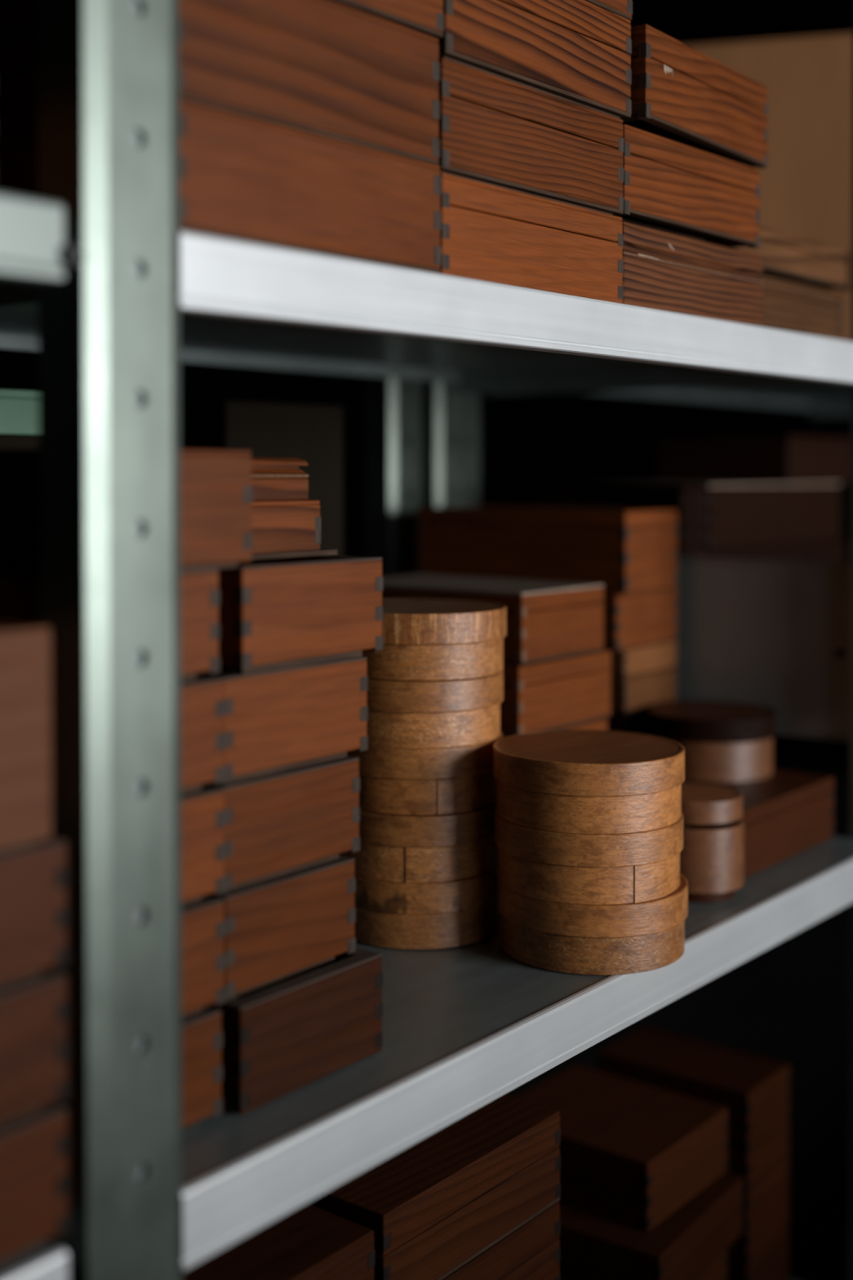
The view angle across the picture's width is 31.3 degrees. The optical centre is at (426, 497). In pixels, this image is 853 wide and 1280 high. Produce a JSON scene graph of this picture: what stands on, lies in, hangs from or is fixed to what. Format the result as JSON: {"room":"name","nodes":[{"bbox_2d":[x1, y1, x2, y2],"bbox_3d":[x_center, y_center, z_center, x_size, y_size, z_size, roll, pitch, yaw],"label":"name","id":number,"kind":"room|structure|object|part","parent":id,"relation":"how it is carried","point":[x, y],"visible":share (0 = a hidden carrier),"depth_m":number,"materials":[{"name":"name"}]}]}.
{"room":"storage room","nodes":[
{"label":"storage room","id":0,"kind":"room"},
{"bbox_2d":[0,348,488,556],"bbox_3d":[-2.590,-0.175,4.293,0.200,2.800,9.500,1,1,38],"label":"wall","id":1,"kind":"structure","parent":0,"point":[19,369],"depth_m":6.76,"materials":[{"name":"grey paint"}]},
{"bbox_2d":[488,365,851,770],"bbox_3d":[3.357,-0.196,5.505,7.600,2.800,0.200,1,1,38],"label":"wall","id":2,"kind":"structure","parent":0,"point":[535,440],"depth_m":7.33,"materials":[{"name":"grey paint"}]},
{"bbox_2d":[505,760,849,1279],"bbox_3d":[0.385,1.316,1.953,7.800,0.100,9.500,1,1,38],"label":"floor","id":3,"kind":"structure","parent":0,"point":[788,1002],"depth_m":3.51,"materials":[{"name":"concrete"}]},
{"bbox_2d":[0,0,852,1279],"bbox_3d":[-0.070,0.251,1.370,0.627,2.050,3.053,1,1,38],"label":"shelving unit","id":4,"kind":"object","parent":3,"relation":"on","point":[100,277],"visible":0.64,"depth_m":0.84,"materials":[{"name":"white metal"}]},
{"bbox_2d":[0,434,39,448],"bbox_3d":[-0.401,0.154,1.261,0.090,0.412,0.170,1,1,38],"label":"carton","id":5,"kind":"object","parent":4,"relation":"on","point":[6,441],"visible":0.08,"depth_m":1.26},
{"bbox_2d":[0,388,38,435],"bbox_3d":[-0.398,-0.070,1.254,0.087,0.037,0.167,1,1,38],"label":"box","id":6,"kind":"object","parent":5,"relation":"on","point":[19,409],"visible":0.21,"depth_m":1.26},
{"bbox_3d":[-0.398,-0.085,1.254,0.087,0.007,0.167,1,1,38],"label":"lid","id":7,"kind":"part","parent":6,"relation":"part of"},
{"bbox_2d":[0,1102,69,1262],"bbox_3d":[-0.298,0.336,0.739,0.170,0.066,0.177,1,1,38],"label":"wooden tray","id":8,"kind":"object","parent":4,"relation":"on","point":[34,1147],"visible":1,"depth_m":0.74,"materials":[{"name":"brown wood"}]},
{"bbox_2d":[0,968,68,1125],"bbox_3d":[-0.298,0.269,0.738,0.170,0.066,0.177,1,1,38],"label":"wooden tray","id":9,"kind":"object","parent":8,"relation":"on","point":[34,1011],"visible":1,"depth_m":0.74,"materials":[{"name":"brown wood"}]},
{"bbox_2d":[0,836,68,987],"bbox_3d":[-0.298,0.203,0.737,0.170,0.066,0.177,1,1,38],"label":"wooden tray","id":10,"kind":"object","parent":9,"relation":"on","point":[33,878],"visible":1,"depth_m":0.74,"materials":[{"name":"brown wood"}]},
{"bbox_2d":[0,622,51,852],"bbox_3d":[-0.304,0.117,0.728,0.170,0.106,0.177,1,1,38],"label":"wooden box","id":11,"kind":"object","parent":10,"relation":"on","point":[25,714],"visible":1,"depth_m":0.73,"materials":[{"name":"brown wood"}]},
{"bbox_3d":[-0.164,0.261,0.795,0.040,2.050,0.061,1,1,38],"label":"post","id":12,"kind":"part","parent":4,"relation":"part of","materials":[{"name":"grey metal"}]},
{"bbox_3d":[-0.150,0.261,0.788,0.001,2.050,0.034,1,1,38],"label":"rail","id":13,"kind":"part","parent":4,"relation":"part of","materials":[{"name":"grey metal"}]},
{"bbox_2d":[181,1005,222,1128],"bbox_3d":[-0.249,0.334,0.918,0.230,0.065,0.126,1,1,38],"label":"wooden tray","id":14,"kind":"object","parent":4,"relation":"on","point":[202,1034],"visible":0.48,"depth_m":0.88,"materials":[{"name":"brown wood"}]},
{"bbox_2d":[181,894,225,1017],"bbox_3d":[-0.248,0.269,0.918,0.230,0.065,0.129,1,1,38],"label":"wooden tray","id":15,"kind":"object","parent":14,"relation":"on","point":[202,922],"visible":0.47,"depth_m":0.88,"materials":[{"name":"brown wood"}]},
{"bbox_2d":[181,785,225,906],"bbox_3d":[-0.248,0.203,0.916,0.230,0.065,0.129,1,1,38],"label":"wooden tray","id":16,"kind":"object","parent":15,"relation":"on","point":[202,811],"visible":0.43,"depth_m":0.88,"materials":[{"name":"brown wood"}]},
{"bbox_2d":[180,675,225,794],"bbox_3d":[-0.248,0.139,0.915,0.230,0.065,0.129,1,1,38],"label":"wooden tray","id":17,"kind":"object","parent":16,"relation":"on","point":[202,703],"visible":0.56,"depth_m":0.88,"materials":[{"name":"brown wood"}]},
{"bbox_2d":[0,568,219,682],"bbox_3d":[-0.249,0.074,0.913,0.230,0.065,0.125,1,1,38],"label":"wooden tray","id":18,"kind":"object","parent":17,"relation":"on","point":[199,588],"visible":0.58,"depth_m":0.87,"materials":[{"name":"brown wood"}]},
{"bbox_2d":[0,448,253,573],"bbox_3d":[-0.218,0.006,0.915,0.200,0.069,0.121,1,1,38],"label":"wooden box","id":19,"kind":"object","parent":18,"relation":"on","point":[216,487],"visible":0.45,"depth_m":0.86,"materials":[{"name":"brown wood"}]},
{"bbox_2d":[0,99,441,273],"bbox_3d":[-0.128,-0.178,0.946,0.170,0.070,0.228,1,1,38],"label":"wooden box","id":20,"kind":"object","parent":4,"relation":"on","point":[242,178],"visible":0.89,"depth_m":0.88,"materials":[{"name":"brown wood"}]},
{"bbox_2d":[0,0,439,164],"bbox_3d":[-0.129,-0.254,0.947,0.170,0.082,0.229,1,1,38],"label":"wooden box","id":21,"kind":"object","parent":20,"relation":"on","point":[330,68],"visible":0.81,"depth_m":0.89,"materials":[{"name":"brown wood"}]},
{"bbox_2d":[331,0,444,38],"bbox_3d":[-0.127,-0.332,0.945,0.170,0.074,0.231,1,1,38],"label":"wooden box","id":22,"kind":"object","parent":21,"relation":"on","point":[424,16],"visible":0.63,"depth_m":0.96,"materials":[{"name":"brown wood"}]},
{"bbox_2d":[179,400,342,555],"bbox_3d":[-0.168,0.130,1.554,0.075,0.450,0.170,1,1,38],"label":"carton","id":23,"kind":"object","parent":4,"relation":"on","point":[313,433],"visible":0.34,"depth_m":1.53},
{"bbox_2d":[206,947,382,1115],"bbox_3d":[-0.159,0.332,1.021,0.230,0.065,0.130,1,1,38],"label":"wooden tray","id":24,"kind":"object","parent":4,"relation":"on","point":[281,1037],"visible":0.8,"depth_m":0.94,"materials":[{"name":"brown wood"}]},
{"bbox_2d":[205,855,355,999],"bbox_3d":[-0.172,0.267,1.017,0.230,0.065,0.117,1,1,38],"label":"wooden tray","id":25,"kind":"object","parent":24,"relation":"on","point":[280,926],"visible":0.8,"depth_m":0.94,"materials":[{"name":"brown wood"}]},
{"bbox_2d":[201,755,359,891],"bbox_3d":[-0.171,0.202,1.017,0.230,0.065,0.123,1,1,38],"label":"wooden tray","id":26,"kind":"object","parent":25,"relation":"on","point":[280,823],"visible":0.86,"depth_m":0.94,"materials":[{"name":"brown wood"}]},
{"bbox_2d":[195,656,368,783],"bbox_3d":[-0.169,0.137,1.018,0.230,0.065,0.130,1,1,38],"label":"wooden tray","id":27,"kind":"object","parent":26,"relation":"on","point":[277,720],"visible":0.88,"depth_m":0.94,"materials":[{"name":"brown wood"}]},
{"bbox_2d":[217,555,382,674],"bbox_3d":[-0.159,0.072,1.023,0.230,0.065,0.129,1,1,38],"label":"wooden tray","id":28,"kind":"object","parent":27,"relation":"on","point":[274,613],"visible":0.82,"depth_m":0.94,"materials":[{"name":"brown wood"}]},
{"bbox_2d":[251,500,337,559],"bbox_3d":[-0.163,0.021,1.033,0.156,0.037,0.133,1,1,38],"label":"wooden box","id":29,"kind":"object","parent":28,"relation":"on","point":[289,528],"visible":0.3,"depth_m":1.01,"materials":[{"name":"brown wood"}]},
{"bbox_2d":[251,457,308,501],"bbox_3d":[-0.166,-0.012,1.024,0.130,0.028,0.116,1,1,38],"label":"box","id":30,"kind":"object","parent":29,"relation":"on","point":[273,479],"visible":0.16,"depth_m":1.01,"materials":[{"name":"brown wood"}]},
{"bbox_3d":[-0.166,-0.020,1.024,0.129,0.013,0.115,1,1,38],"label":"lid","id":31,"kind":"part","parent":30,"relation":"part of","materials":[{"name":"brown wood"}]},
{"bbox_3d":[-0.040,0.242,1.875,0.040,2.050,0.061,1,1,38],"label":"post","id":32,"kind":"part","parent":4,"relation":"part of","materials":[{"name":"grey metal"}]},
{"bbox_2d":[354,866,501,949],"bbox_3d":[-0.007,0.333,1.283,0.144,0.054,0.144,1,1,38],"label":"round box","id":33,"kind":"object","parent":4,"relation":"on","point":[463,912],"visible":0.54,"depth_m":1.22,"materials":[{"name":"brown wood"}]},
{"bbox_2d":[338,802,497,883],"bbox_3d":[-0.007,0.279,1.282,0.144,0.054,0.144,1,1,38],"label":"round box","id":34,"kind":"object","parent":33,"relation":"on","point":[397,848],"visible":0.54,"depth_m":1.22,"materials":[{"name":"brown wood"}]},
{"bbox_2d":[346,731,502,815],"bbox_3d":[-0.007,0.225,1.282,0.144,0.054,0.144,1,1,38],"label":"round box","id":35,"kind":"object","parent":34,"relation":"on","point":[454,780],"visible":0.52,"depth_m":1.22,"materials":[{"name":"brown wood"}]},
{"bbox_3d":[-0.007,0.211,1.282,0.144,0.024,0.144,1,1,38],"label":"lid","id":36,"kind":"part","parent":35,"relation":"part of","materials":[{"name":"brown wood"}]},
{"bbox_2d":[366,671,503,748],"bbox_3d":[-0.008,0.172,1.278,0.145,0.054,0.144,1,1,38],"label":"round box","id":37,"kind":"object","parent":35,"relation":"on","point":[444,713],"visible":0.61,"depth_m":1.21,"materials":[{"name":"brown wood"}]},
{"bbox_2d":[361,598,506,680],"bbox_3d":[-0.006,0.118,1.280,0.146,0.054,0.146,1,1,38],"label":"round box","id":38,"kind":"object","parent":37,"relation":"on","point":[424,639],"visible":0.68,"depth_m":1.22,"materials":[{"name":"brown wood"}]},
{"bbox_3d":[-0.006,0.103,1.280,0.146,0.024,0.146,1,1,38],"label":"lid","id":39,"kind":"part","parent":38,"relation":"part of","materials":[{"name":"brown wood"}]},
{"bbox_3d":[-0.008,0.157,1.278,0.145,0.024,0.144,1,1,38],"label":"lid","id":40,"kind":"part","parent":37,"relation":"part of","materials":[{"name":"brown wood"}]},
{"bbox_3d":[-0.007,0.265,1.281,0.144,0.024,0.144,1,1,38],"label":"lid","id":41,"kind":"part","parent":34,"relation":"part of","materials":[{"name":"brown wood"}]},
{"bbox_3d":[-0.007,0.318,1.283,0.144,0.024,0.144,1,1,38],"label":"lid","id":42,"kind":"part","parent":33,"relation":"part of","materials":[{"name":"brown wood"}]},
{"bbox_3d":[0.017,0.241,1.921,0.040,2.050,0.061,1,1,38],"label":"post","id":43,"kind":"part","parent":4,"relation":"part of","materials":[{"name":"grey metal"}]},
{"bbox_3d":[0.036,0.241,1.970,0.040,2.050,0.061,1,1,38],"label":"post","id":44,"kind":"part","parent":4,"relation":"part of","materials":[{"name":"grey metal"}]},
{"bbox_2d":[440,173,623,303],"bbox_3d":[0.013,-0.179,1.124,0.170,0.066,0.224,1,1,38],"label":"wooden box","id":45,"kind":"object","parent":4,"relation":"on","point":[489,233],"visible":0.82,"depth_m":1.06,"materials":[{"name":"brown wood"}]},
{"bbox_2d":[438,57,623,215],"bbox_3d":[0.014,-0.249,1.125,0.170,0.074,0.225,1,1,38],"label":"wooden box","id":46,"kind":"object","parent":45,"relation":"on","point":[493,130],"visible":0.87,"depth_m":1.06,"materials":[{"name":"brown wood"}]},
{"bbox_3d":[0.014,-0.274,1.125,0.170,0.020,0.224,1,1,38],"label":"lid","id":47,"kind":"part","parent":46,"relation":"part of","materials":[{"name":"brown wood"}]},
{"bbox_2d":[437,0,631,119],"bbox_3d":[0.018,-0.325,1.126,0.170,0.077,0.231,1,1,38],"label":"wooden box","id":48,"kind":"object","parent":46,"relation":"on","point":[576,51],"visible":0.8,"depth_m":1.08,"materials":[{"name":"brown wood"}]},
{"bbox_3d":[0.018,-0.349,1.125,0.170,0.022,0.231,1,1,38],"label":"lid","id":49,"kind":"part","parent":48,"relation":"part of","materials":[{"name":"brown wood"}]},
{"bbox_2d":[585,0,632,20],"bbox_3d":[0.019,-0.401,1.127,0.170,0.074,0.233,1,1,38],"label":"wooden box","id":50,"kind":"object","parent":48,"relation":"on","point":[624,8],"visible":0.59,"depth_m":1.15,"materials":[{"name":"brown wood"}]},
{"bbox_3d":[0.013,-0.201,1.124,0.170,0.016,0.224,1,1,38],"label":"lid","id":51,"kind":"part","parent":45,"relation":"part of","materials":[{"name":"brown wood"}]},
{"bbox_2d":[497,873,688,975],"bbox_3d":[0.133,0.334,1.226,0.152,0.054,0.152,1,1,38],"label":"round box","id":52,"kind":"object","parent":4,"relation":"on","point":[606,940],"visible":0.69,"depth_m":1.16,"materials":[{"name":"brown wood"}]},
{"bbox_2d":[494,808,683,905],"bbox_3d":[0.129,0.280,1.222,0.151,0.054,0.150,1,1,38],"label":"round box","id":53,"kind":"object","parent":52,"relation":"on","point":[575,868],"visible":0.78,"depth_m":1.16,"materials":[{"name":"brown wood"}]},
{"bbox_2d":[493,729,684,834],"bbox_3d":[0.130,0.226,1.220,0.152,0.054,0.152,1,1,38],"label":"round box","id":54,"kind":"object","parent":53,"relation":"on","point":[567,781],"visible":1,"depth_m":1.16,"materials":[{"name":"brown wood"}]},
{"bbox_3d":[0.130,0.211,1.219,0.152,0.024,0.152,1,1,38],"label":"lid","id":55,"kind":"part","parent":54,"relation":"part of","materials":[{"name":"brown wood"}]},
{"bbox_3d":[0.129,0.265,1.222,0.151,0.024,0.150,1,1,38],"label":"lid","id":56,"kind":"part","parent":53,"relation":"part of","materials":[{"name":"brown wood"}]},
{"bbox_3d":[0.133,0.319,1.225,0.152,0.024,0.152,1,1,38],"label":"lid","id":57,"kind":"part","parent":52,"relation":"part of","materials":[{"name":"brown wood"}]},
{"bbox_2d":[622,221,764,326],"bbox_3d":[0.158,-0.182,1.306,0.170,0.065,0.238,1,1,38],"label":"box","id":58,"kind":"object","parent":4,"relation":"on","point":[663,270],"visible":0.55,"depth_m":1.24,"materials":[{"name":"brown wood"}]},
{"bbox_2d":[613,124,759,248],"bbox_3d":[0.156,-0.251,1.303,0.170,0.073,0.229,1,1,38],"label":"wooden box","id":59,"kind":"object","parent":58,"relation":"on","point":[670,186],"visible":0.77,"depth_m":1.25,"materials":[{"name":"brown wood"}]},
{"bbox_3d":[0.156,-0.275,1.303,0.170,0.017,0.228,1,1,38],"label":"lid","id":60,"kind":"part","parent":59,"relation":"part of","materials":[{"name":"brown wood"}]},
{"bbox_2d":[622,23,768,168],"bbox_3d":[0.166,-0.325,1.305,0.170,0.076,0.236,1,1,35],"label":"wooden box","id":61,"kind":"object","parent":59,"relation":"on","point":[681,94],"visible":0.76,"depth_m":1.24,"materials":[{"name":"brown wood"}]},
{"bbox_3d":[0.166,-0.350,1.304,0.170,0.020,0.236,1,1,35],"label":"lid","id":62,"kind":"part","parent":61,"relation":"part of","materials":[{"name":"brown wood"}]},
{"bbox_3d":[0.158,-0.201,1.306,0.169,0.026,0.237,1,1,38],"label":"lid","id":63,"kind":"part","parent":58,"relation":"part of","materials":[{"name":"brown wood"}]},
{"bbox_2d":[680,782,744,902],"bbox_3d":[0.245,0.312,1.381,0.084,0.091,0.083,1,1,38],"label":"round box","id":64,"kind":"object","parent":4,"relation":"on","point":[712,856],"visible":0.59,"depth_m":1.34,"materials":[{"name":"brown wood"}]},
{"bbox_3d":[0.245,0.277,1.381,0.082,0.020,0.081,1,1,38],"label":"lid","id":65,"kind":"part","parent":64,"relation":"part of","materials":[{"name":"brown wood"}]},
{"bbox_2d":[591,33,852,365],"bbox_3d":[0.438,-0.364,2.043,0.420,0.404,0.330,0,1,16],"label":"carton","id":66,"kind":"object","parent":4,"relation":"on","point":[806,186],"visible":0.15,"depth_m":1.86,"materials":[{"name":"brown cardboard"}]},
{"bbox_2d":[683,768,835,878],"bbox_3d":[0.284,0.322,1.557,0.188,0.065,0.212,1,1,38],"label":"wooden box","id":67,"kind":"object","parent":4,"relation":"on","point":[787,814],"visible":0.38,"depth_m":1.51,"materials":[{"name":"brown wood"}]},
{"bbox_2d":[647,701,775,782],"bbox_3d":[0.300,0.257,1.611,0.134,0.064,0.133,1,1,38],"label":"round box","id":68,"kind":"object","parent":67,"relation":"on","point":[722,741],"visible":0.9,"depth_m":1.55,"materials":[{"name":"brown wood"}]},
{"bbox_3d":[0.300,0.236,1.610,0.134,0.023,0.133,1,1,38],"label":"lid","id":69,"kind":"part","parent":68,"relation":"part of","materials":[{"name":"brown wood"}]},
{"bbox_3d":[0.284,0.299,1.556,0.188,0.012,0.211,1,1,38],"label":"lid","id":70,"kind":"part","parent":67,"relation":"part of","materials":[{"name":"brown wood"}]},
{"bbox_2d":[727,1229,791,1279],"bbox_3d":[0.287,0.810,1.645,0.180,0.058,0.101,1,1,38],"label":"wooden box","id":71,"kind":"object","parent":4,"relation":"on","point":[774,1263],"visible":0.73,"depth_m":1.59,"materials":[{"name":"brown wood"}]},
{"bbox_2d":[727,1176,791,1266],"bbox_3d":[0.287,0.753,1.644,0.180,0.057,0.101,1,1,38],"label":"wooden box","id":72,"kind":"object","parent":71,"relation":"on","point":[769,1219],"visible":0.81,"depth_m":1.58,"materials":[{"name":"brown wood"}]},
{"bbox_2d":[725,1123,791,1210],"bbox_3d":[0.287,0.696,1.643,0.180,0.057,0.101,1,1,38],"label":"wooden box","id":73,"kind":"object","parent":72,"relation":"on","point":[768,1165],"visible":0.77,"depth_m":1.57,"materials":[{"name":"brown wood"}]},
{"bbox_2d":[597,1026,791,1155],"bbox_3d":[0.287,0.635,1.642,0.180,0.064,0.101,1,1,38],"label":"wooden box","id":74,"kind":"object","parent":73,"relation":"on","point":[755,1090],"visible":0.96,"depth_m":1.61,"materials":[{"name":"brown wood"}]},
{"bbox_3d":[0.253,0.160,1.757,0.503,0.187,0.002,1,1,38],"label":"panel","id":75,"kind":"part","parent":4,"relation":"part of","materials":[{"name":"grey metal"}]},
{"bbox_2d":[756,274,842,339],"bbox_3d":[0.285,-0.182,1.536,0.170,0.059,0.261,1,1,38],"label":"wooden box","id":76,"kind":"object","parent":4,"relation":"on","point":[790,306],"visible":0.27,"depth_m":1.51,"materials":[{"name":"brown wood"}]},
{"bbox_2d":[734,225,850,290],"bbox_3d":[0.290,-0.234,1.532,0.170,0.044,0.271,1,1,38],"label":"wooden box","id":77,"kind":"object","parent":76,"relation":"on","point":[786,256],"visible":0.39,"depth_m":1.50,"materials":[{"name":"brown wood"}]},
{"bbox_3d":[0.290,-0.248,1.532,0.170,0.009,0.270,1,1,38],"label":"lid","id":78,"kind":"part","parent":77,"relation":"part of","materials":[{"name":"brown wood"}]},
{"bbox_3d":[0.285,-0.203,1.536,0.170,0.012,0.260,1,1,38],"label":"lid","id":79,"kind":"part","parent":76,"relation":"part of","materials":[{"name":"brown wood"}]},
{"bbox_3d":[0.475,0.247,1.599,0.040,2.050,0.061,1,1,38],"label":"post","id":80,"kind":"part","parent":4,"relation":"part of","materials":[{"name":"grey metal"}]},
{"bbox_3d":[0.040,0.322,1.530,0.235,0.068,0.145,1,1,38],"label":"wooden box","id":81,"kind":"object","parent":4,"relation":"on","visible":0},
{"bbox_2d":[502,718,607,737],"bbox_3d":[0.041,0.254,1.530,0.235,0.068,0.152,1,1,38],"label":"wooden box","id":82,"kind":"object","parent":81,"relation":"on","point":[600,724],"visible":0.02,"depth_m":1.49,"materials":[{"name":"brown wood"}]},
{"bbox_2d":[500,649,611,737],"bbox_3d":[0.043,0.187,1.531,0.235,0.068,0.160,1,1,38],"label":"wooden box","id":83,"kind":"object","parent":82,"relation":"on","point":[552,695],"visible":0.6,"depth_m":1.44,"materials":[{"name":"brown wood"}]},
{"bbox_2d":[382,573,604,665],"bbox_3d":[0.040,0.119,1.526,0.235,0.068,0.142,1,1,38],"label":"wooden box","id":84,"kind":"object","parent":83,"relation":"on","point":[546,620],"visible":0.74,"depth_m":1.46,"materials":[{"name":"brown wood"}]},
{"bbox_3d":[0.040,0.096,1.526,0.235,0.015,0.142,1,1,38],"label":"lid","id":85,"kind":"part","parent":84,"relation":"part of","materials":[{"name":"brown wood"}]},
{"bbox_3d":[0.043,0.163,1.531,0.235,0.015,0.160,1,1,38],"label":"lid","id":86,"kind":"part","parent":83,"relation":"part of","materials":[{"name":"brown wood"}]},
{"bbox_3d":[0.041,0.231,1.530,0.235,0.015,0.152,1,1,38],"label":"lid","id":87,"kind":"part","parent":82,"relation":"part of","materials":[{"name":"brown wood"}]},
{"bbox_3d":[0.136,0.321,1.758,0.286,0.060,0.113,1,1,38],"label":"wooden box","id":88,"kind":"object","parent":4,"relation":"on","visible":0},
{"bbox_2d":[604,709,649,734],"bbox_3d":[0.136,0.261,1.758,0.286,0.060,0.111,1,1,38],"label":"wooden box","id":89,"kind":"object","parent":88,"relation":"on","point":[636,722],"visible":0.11,"depth_m":1.64,"materials":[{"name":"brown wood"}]},
{"bbox_2d":[610,666,677,715],"bbox_3d":[0.136,0.211,1.756,0.286,0.040,0.113,1,1,38],"label":"wooden box","id":90,"kind":"object","parent":89,"relation":"on","point":[637,692],"visible":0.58,"depth_m":1.65,"materials":[{"name":"beige wood"}]},
{"bbox_2d":[604,640,677,677],"bbox_3d":[0.135,0.175,1.755,0.286,0.030,0.115,1,1,38],"label":"wooden box","id":91,"kind":"object","parent":90,"relation":"on","point":[661,655],"visible":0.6,"depth_m":1.65,"materials":[{"name":"beige wood"}]},
{"bbox_2d":[600,587,678,650],"bbox_3d":[0.130,0.131,1.748,0.286,0.059,0.131,1,1,38],"label":"wooden box","id":92,"kind":"object","parent":91,"relation":"on","point":[634,620],"visible":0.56,"depth_m":1.65,"materials":[{"name":"brown wood"}]},
{"bbox_2d":[417,506,678,594],"bbox_3d":[0.136,0.057,1.754,0.286,0.089,0.113,1,1,38],"label":"wooden box","id":93,"kind":"object","parent":92,"relation":"on","point":[625,551],"visible":0.95,"depth_m":1.69,"materials":[{"name":"brown wood"}]},
{"bbox_3d":[0.136,0.023,1.753,0.285,0.015,0.112,1,1,38],"label":"lid","id":94,"kind":"part","parent":93,"relation":"part of","materials":[{"name":"brown wood"}]},
{"bbox_3d":[0.242,0.169,1.882,0.200,0.083,0.063,1,1,38],"label":"wooden box","id":95,"kind":"object","parent":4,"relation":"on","visible":0},
{"bbox_2d":[677,542,706,557],"bbox_3d":[0.241,0.091,1.880,0.200,0.073,0.061,1,1,38],"label":"wooden box","id":96,"kind":"object","parent":95,"relation":"on","point":[695,549],"visible":0.08,"depth_m":1.81,"materials":[{"name":"brown wood"}]},
{"bbox_2d":[541,483,706,544],"bbox_3d":[0.241,0.019,1.879,0.200,0.070,0.061,1,1,38],"label":"wooden box","id":97,"kind":"object","parent":96,"relation":"on","point":[690,500],"visible":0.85,"depth_m":1.83,"materials":[{"name":"brown wood"}]},
{"bbox_3d":[0.390,0.171,2.068,0.200,0.073,0.403,1,1,38],"label":"wooden box","id":98,"kind":"object","parent":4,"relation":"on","visible":0},
{"bbox_2d":[706,537,844,562],"bbox_3d":[0.390,0.096,2.067,0.200,0.075,0.403,1,1,38],"label":"wooden box","id":99,"kind":"object","parent":98,"relation":"on","point":[829,550],"visible":0.15,"depth_m":2.03,"materials":[{"name":"brown wood"}]},
{"bbox_2d":[590,482,840,548],"bbox_3d":[0.385,0.020,2.060,0.200,0.078,0.388,1,1,38],"label":"wooden box","id":100,"kind":"object","parent":99,"relation":"on","point":[739,514],"visible":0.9,"depth_m":1.98,"materials":[{"name":"brown wood"}]},
{"bbox_2d":[656,434,851,483],"bbox_3d":[0.477,-0.053,2.174,0.200,0.065,0.244,1,1,38],"label":"wooden box","id":101,"kind":"object","parent":100,"relation":"on","point":[776,458],"visible":1,"depth_m":2.08,"materials":[{"name":"brown wood"}]},
{"bbox_3d":[-0.040,0.811,1.185,0.200,0.073,0.217,1,1,38],"label":"wooden box","id":102,"kind":"object","parent":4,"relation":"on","visible":0},
{"bbox_3d":[-0.040,0.738,1.184,0.200,0.073,0.217,1,1,38],"label":"wooden box","id":103,"kind":"object","parent":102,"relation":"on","visible":0},
{"bbox_3d":[-0.040,0.666,1.183,0.200,0.073,0.217,1,1,38],"label":"wooden box","id":104,"kind":"object","parent":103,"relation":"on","visible":0},
{"bbox_2d":[442,1201,560,1279],"bbox_3d":[-0.040,0.593,1.181,0.200,0.072,0.217,1,1,38],"label":"wooden box","id":105,"kind":"object","parent":104,"relation":"on","point":[532,1251],"visible":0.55,"depth_m":1.17,"materials":[{"name":"brown wood"}]},
{"bbox_2d":[306,1093,560,1279],"bbox_3d":[-0.040,0.521,1.180,0.200,0.072,0.217,1,1,38],"label":"wooden box","id":106,"kind":"object","parent":105,"relation":"on","point":[435,1205],"visible":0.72,"depth_m":1.11,"materials":[{"name":"brown wood"}]},
{"bbox_3d":[-0.174,0.814,1.019,0.200,0.071,0.197,1,1,38],"label":"wooden box","id":107,"kind":"object","parent":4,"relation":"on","visible":0},
{"bbox_3d":[-0.174,0.743,1.018,0.200,0.071,0.197,1,1,38],"label":"wooden box","id":108,"kind":"object","parent":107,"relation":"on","visible":0},
{"bbox_3d":[-0.174,0.672,1.017,0.200,0.071,0.197,1,1,38],"label":"wooden box","id":109,"kind":"object","parent":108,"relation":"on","visible":0},
{"bbox_3d":[-0.174,0.601,1.016,0.200,0.071,0.197,1,1,38],"label":"wooden box","id":110,"kind":"object","parent":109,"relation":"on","visible":0},
{"bbox_2d":[182,1203,375,1279],"bbox_3d":[-0.174,0.530,1.014,0.200,0.071,0.197,1,1,38],"label":"wooden box","id":111,"kind":"object","parent":110,"relation":"on","point":[309,1242],"visible":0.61,"depth_m":1.00,"materials":[{"name":"brown wood"}]},
{"bbox_3d":[0.181,0.813,1.511,0.180,0.057,0.158,1,1,38],"label":"wooden box","id":112,"kind":"object","parent":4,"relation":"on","visible":0},
{"bbox_3d":[0.181,0.755,1.510,0.180,0.057,0.158,1,1,38],"label":"wooden box","id":113,"kind":"object","parent":112,"relation":"on","visible":0},
{"bbox_2d":[558,1172,743,1279],"bbox_3d":[0.186,0.699,1.477,0.180,0.057,0.188,1,1,34],"label":"wooden box","id":114,"kind":"object","parent":113,"relation":"on","point":[686,1243],"visible":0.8,"depth_m":1.40,"materials":[{"name":"brown wood"}]},
{"bbox_2d":[515,1064,728,1231],"bbox_3d":[0.181,0.638,1.508,0.180,0.064,0.158,1,1,38],"label":"wooden box","id":115,"kind":"object","parent":114,"relation":"on","point":[633,1153],"visible":0.94,"depth_m":1.45,"materials":[{"name":"brown wood"}]},
{"bbox_2d":[630,0,852,45],"bbox_3d":[0.385,-1.583,1.903,7.800,0.100,9.500,1,1,38],"label":"ceiling","id":116,"kind":"structure","parent":0,"point":[690,22],"depth_m":5.05,"materials":[{"name":"grey paint"}]}
]}

